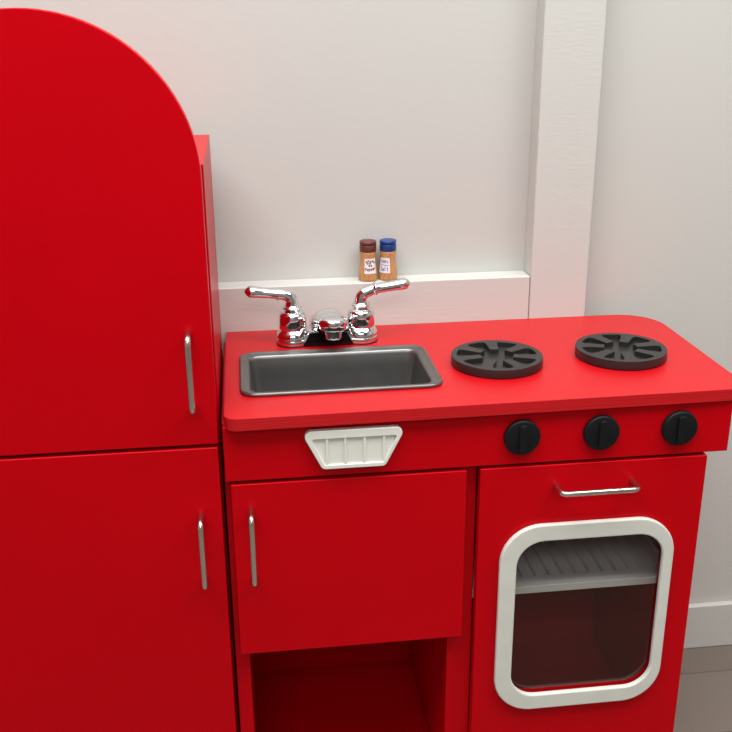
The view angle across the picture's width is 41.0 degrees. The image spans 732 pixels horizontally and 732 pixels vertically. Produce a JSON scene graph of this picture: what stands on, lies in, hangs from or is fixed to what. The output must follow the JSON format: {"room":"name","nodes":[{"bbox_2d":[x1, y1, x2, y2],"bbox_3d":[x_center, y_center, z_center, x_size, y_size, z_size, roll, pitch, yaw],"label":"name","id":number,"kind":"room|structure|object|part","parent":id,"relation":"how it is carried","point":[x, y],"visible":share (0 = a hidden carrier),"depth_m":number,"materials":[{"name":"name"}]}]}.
{"room":"children's room","nodes":[
{"label":"children's room","id":0,"kind":"room"},
{"bbox_2d":[0,0,731,603],"bbox_3d":[-0.061,-0.760,1.315,5.000,2.750,0.100,-3,20,-7],"label":"wall","id":1,"kind":"structure","parent":0,"point":[331,126],"depth_m":1.44,"materials":[{"name":"white paint"}]},
{"bbox_2d":[218,270,529,352],"bbox_3d":[-1.088,0.265,1.477,2.698,0.727,0.038,-3,20,-7],"label":"backsplash","id":2,"kind":"structure","parent":1,"relation":"attached to","point":[495,295],"depth_m":1.48,"materials":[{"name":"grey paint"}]},
{"bbox_2d":[359,239,377,281],"bbox_3d":[0.003,-0.159,1.466,0.029,0.060,0.029,-3,20,-7],"label":"pepper shaker","id":3,"kind":"object","parent":2,"relation":"on","point":[368,268],"visible":1,"depth_m":1.46,"materials":[{"name":"brown wood"}]},
{"bbox_3d":[0.003,-0.184,1.457,0.025,0.006,0.025,-3,20,-7],"label":"lid","id":4,"kind":"part","parent":3,"relation":"part of","materials":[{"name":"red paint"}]},
{"bbox_2d":[378,238,396,280],"bbox_3d":[0.033,-0.161,1.471,0.029,0.060,0.029,-3,20,-7],"label":"salt shaker","id":5,"kind":"object","parent":2,"relation":"on","point":[387,246],"visible":0.99,"depth_m":1.46,"materials":[{"name":"brown wood"}]},
{"bbox_3d":[0.033,-0.186,1.462,0.025,0.006,0.025,-3,20,-7],"label":"lid","id":6,"kind":"part","parent":5,"relation":"part of","materials":[{"name":"blue paint"}]},
{"bbox_2d":[524,0,606,318],"bbox_3d":[0.288,-0.754,1.290,0.090,2.750,0.038,-3,20,-7],"label":"trim","id":7,"kind":"structure","parent":1,"relation":"attached to","point":[570,34],"depth_m":1.43,"materials":[{"name":"grey paint"}]},
{"bbox_2d":[684,600,731,648],"bbox_3d":[1.339,0.439,1.879,2.011,0.090,0.012,-3,20,-7],"label":"baseboard","id":8,"kind":"structure","parent":1,"relation":"attached to","point":[708,624],"depth_m":1.79,"materials":[{"name":"grey paint"}]},
{"bbox_2d":[673,645,731,731],"bbox_3d":[0.265,1.438,-0.555,5.000,0.100,5.160,-3,20,-7],"label":"floor","id":9,"kind":"structure","parent":0,"point":[704,699],"depth_m":1.69,"materials":[{"name":"plastic"}]},
{"bbox_2d":[0,8,240,731],"bbox_3d":[-0.368,0.115,1.309,0.352,1.115,0.352,-3,20,-7],"label":"refrigerator","id":10,"kind":"object","parent":9,"relation":"on","point":[116,605],"visible":1,"depth_m":1.14,"materials":[{"name":"red paint"}]},
{"bbox_3d":[-0.353,-0.132,1.075,0.350,0.491,0.018,-3,20,-7],"label":"door","id":11,"kind":"part","parent":10,"relation":"part of","materials":[{"name":"red paint"}]},
{"bbox_3d":[-0.350,0.373,1.259,0.349,0.574,0.018,-3,20,-7],"label":"door","id":12,"kind":"part","parent":10,"relation":"part of","materials":[{"name":"red paint"}]},
{"bbox_3d":[-0.201,0.009,1.121,0.007,0.098,0.033,-3,20,-7],"label":"handle","id":13,"kind":"part","parent":10,"relation":"part of","materials":[{"name":"silver metal"}]},
{"bbox_3d":[-0.200,0.229,1.201,0.007,0.098,0.033,-3,20,-7],"label":"handle","id":14,"kind":"part","parent":10,"relation":"part of","materials":[{"name":"silver metal"}]},
{"bbox_2d":[221,343,731,731],"bbox_3d":[0.131,0.311,1.447,0.643,0.644,0.352,-3,20,-7],"label":"base cabinet","id":15,"kind":"object","parent":9,"relation":"on","point":[527,572],"visible":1,"depth_m":1.27,"materials":[{"name":"red paint"}]},
{"bbox_3d":[-0.182,0.319,1.433,0.019,0.644,0.306,-3,20,-7],"label":"panel","id":16,"kind":"part","parent":15,"relation":"part of","materials":[{"name":"red paint"}]},
{"bbox_3d":[-0.140,0.225,1.208,0.007,0.101,0.033,-3,20,-7],"label":"handle","id":17,"kind":"part","parent":15,"relation":"part of","materials":[{"name":"silver metal"}]},
{"bbox_3d":[-0.038,0.567,1.536,0.265,0.015,0.292,-3,20,-7],"label":"panel","id":18,"kind":"part","parent":15,"relation":"part of","materials":[{"name":"red paint"}]},
{"bbox_3d":[-0.019,0.251,1.257,0.294,0.246,0.015,-3,20,-7],"label":"door","id":19,"kind":"part","parent":15,"relation":"part of","materials":[{"name":"red paint"}]},
{"bbox_2d":[305,425,401,468],"bbox_3d":[-0.015,0.099,1.190,0.118,0.051,0.008,-3,20,-7],"label":"vent","id":20,"kind":"object","parent":15,"relation":"attached to","point":[335,446],"depth_m":1.19,"materials":[{"name":"white plastic"}]},
{"bbox_3d":[0.102,0.254,1.604,0.590,0.644,0.012,-3,20,-7],"label":"panel","id":21,"kind":"part","parent":15,"relation":"part of","materials":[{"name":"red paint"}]},
{"bbox_3d":[0.108,0.307,1.460,0.033,0.644,0.292,-3,20,-7],"label":"panel","id":22,"kind":"part","parent":15,"relation":"part of","materials":[{"name":"red paint"}]},
{"bbox_2d":[224,315,731,430],"bbox_3d":[0.139,-0.009,1.341,0.658,0.029,0.335,-3,20,-7],"label":"countertop","id":23,"kind":"structure","parent":15,"relation":"on","point":[564,382],"depth_m":1.27,"materials":[{"name":"red paint"}]},
{"bbox_2d":[244,278,409,347],"bbox_3d":[-0.051,-0.071,1.380,0.236,0.090,0.093,-3,20,-7],"label":"faucet","id":24,"kind":"object","parent":23,"relation":"on","point":[327,326],"visible":1,"depth_m":1.39,"materials":[{"name":"silver metal"}]},
{"bbox_3d":[-0.133,-0.099,1.383,0.075,0.032,0.020,-3,20,-7],"label":"lever","id":25,"kind":"part","parent":24,"relation":"part of","materials":[{"name":"silver metal"}]},
{"bbox_3d":[-0.105,-0.066,1.398,0.048,0.050,0.048,-3,20,-7],"label":"handle","id":26,"kind":"part","parent":24,"relation":"part of","materials":[{"name":"silver metal"}]},
{"bbox_3d":[-0.053,-0.056,1.391,0.053,0.048,0.074,-3,20,-7],"label":"spout","id":27,"kind":"part","parent":24,"relation":"part of","materials":[{"name":"silver metal"}]},
{"bbox_3d":[-0.056,-0.041,1.414,0.146,0.011,0.048,-3,20,-7],"label":"plate","id":28,"kind":"part","parent":24,"relation":"part of","materials":[{"name":"silver metal"}]},
{"bbox_3d":[-0.007,-0.071,1.410,0.048,0.050,0.048,-3,20,-7],"label":"handle","id":29,"kind":"part","parent":24,"relation":"part of","materials":[{"name":"silver metal"}]},
{"bbox_3d":[0.023,-0.108,1.400,0.081,0.034,0.020,-3,20,-7],"label":"lever","id":30,"kind":"part","parent":24,"relation":"part of","materials":[{"name":"silver metal"}]},
{"bbox_2d":[239,345,442,396],"bbox_3d":[-0.037,0.038,1.312,0.259,0.078,0.161,-3,20,-7],"label":"sink","id":31,"kind":"object","parent":23,"relation":"in","point":[391,367],"visible":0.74,"depth_m":1.36,"materials":[{"name":"grey metal"}]},
{"bbox_3d":[0.176,-0.010,1.320,0.123,0.013,0.123,-3,20,-7],"label":"burner","id":32,"kind":"part","parent":23,"relation":"part of","materials":[{"name":"black plastic"}]},
{"bbox_3d":[0.350,-0.020,1.346,0.123,0.013,0.123,-3,20,-7],"label":"burner","id":33,"kind":"part","parent":23,"relation":"part of","materials":[{"name":"black plastic"}]},
{"bbox_3d":[0.194,0.088,1.215,0.046,0.046,0.007,-3,20,-7],"label":"control knob","id":34,"kind":"part","parent":15,"relation":"part of","materials":[{"name":"black plastic"}]},
{"bbox_3d":[0.270,0.537,1.569,0.292,0.015,0.288,-3,20,-7],"label":"panel","id":35,"kind":"part","parent":15,"relation":"part of","materials":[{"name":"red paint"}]},
{"bbox_2d":[469,452,706,731],"bbox_3d":[0.276,0.314,1.460,0.300,0.508,0.339,-3,20,-7],"label":"oven","id":36,"kind":"object","parent":15,"relation":"in","point":[581,566],"depth_m":1.34,"materials":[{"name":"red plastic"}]},
{"bbox_3d":[0.295,0.084,1.226,0.046,0.046,0.007,-3,20,-7],"label":"control knob","id":37,"kind":"part","parent":15,"relation":"part of","materials":[{"name":"black plastic"}]},
{"bbox_3d":[0.418,0.289,1.502,0.010,0.644,0.306,-3,20,-7],"label":"panel","id":38,"kind":"part","parent":15,"relation":"part of","materials":[{"name":"red paint"}]},
{"bbox_3d":[0.397,0.078,1.238,0.046,0.046,0.007,-3,20,-7],"label":"control knob","id":39,"kind":"part","parent":15,"relation":"part of","materials":[{"name":"black plastic"}]}
]}

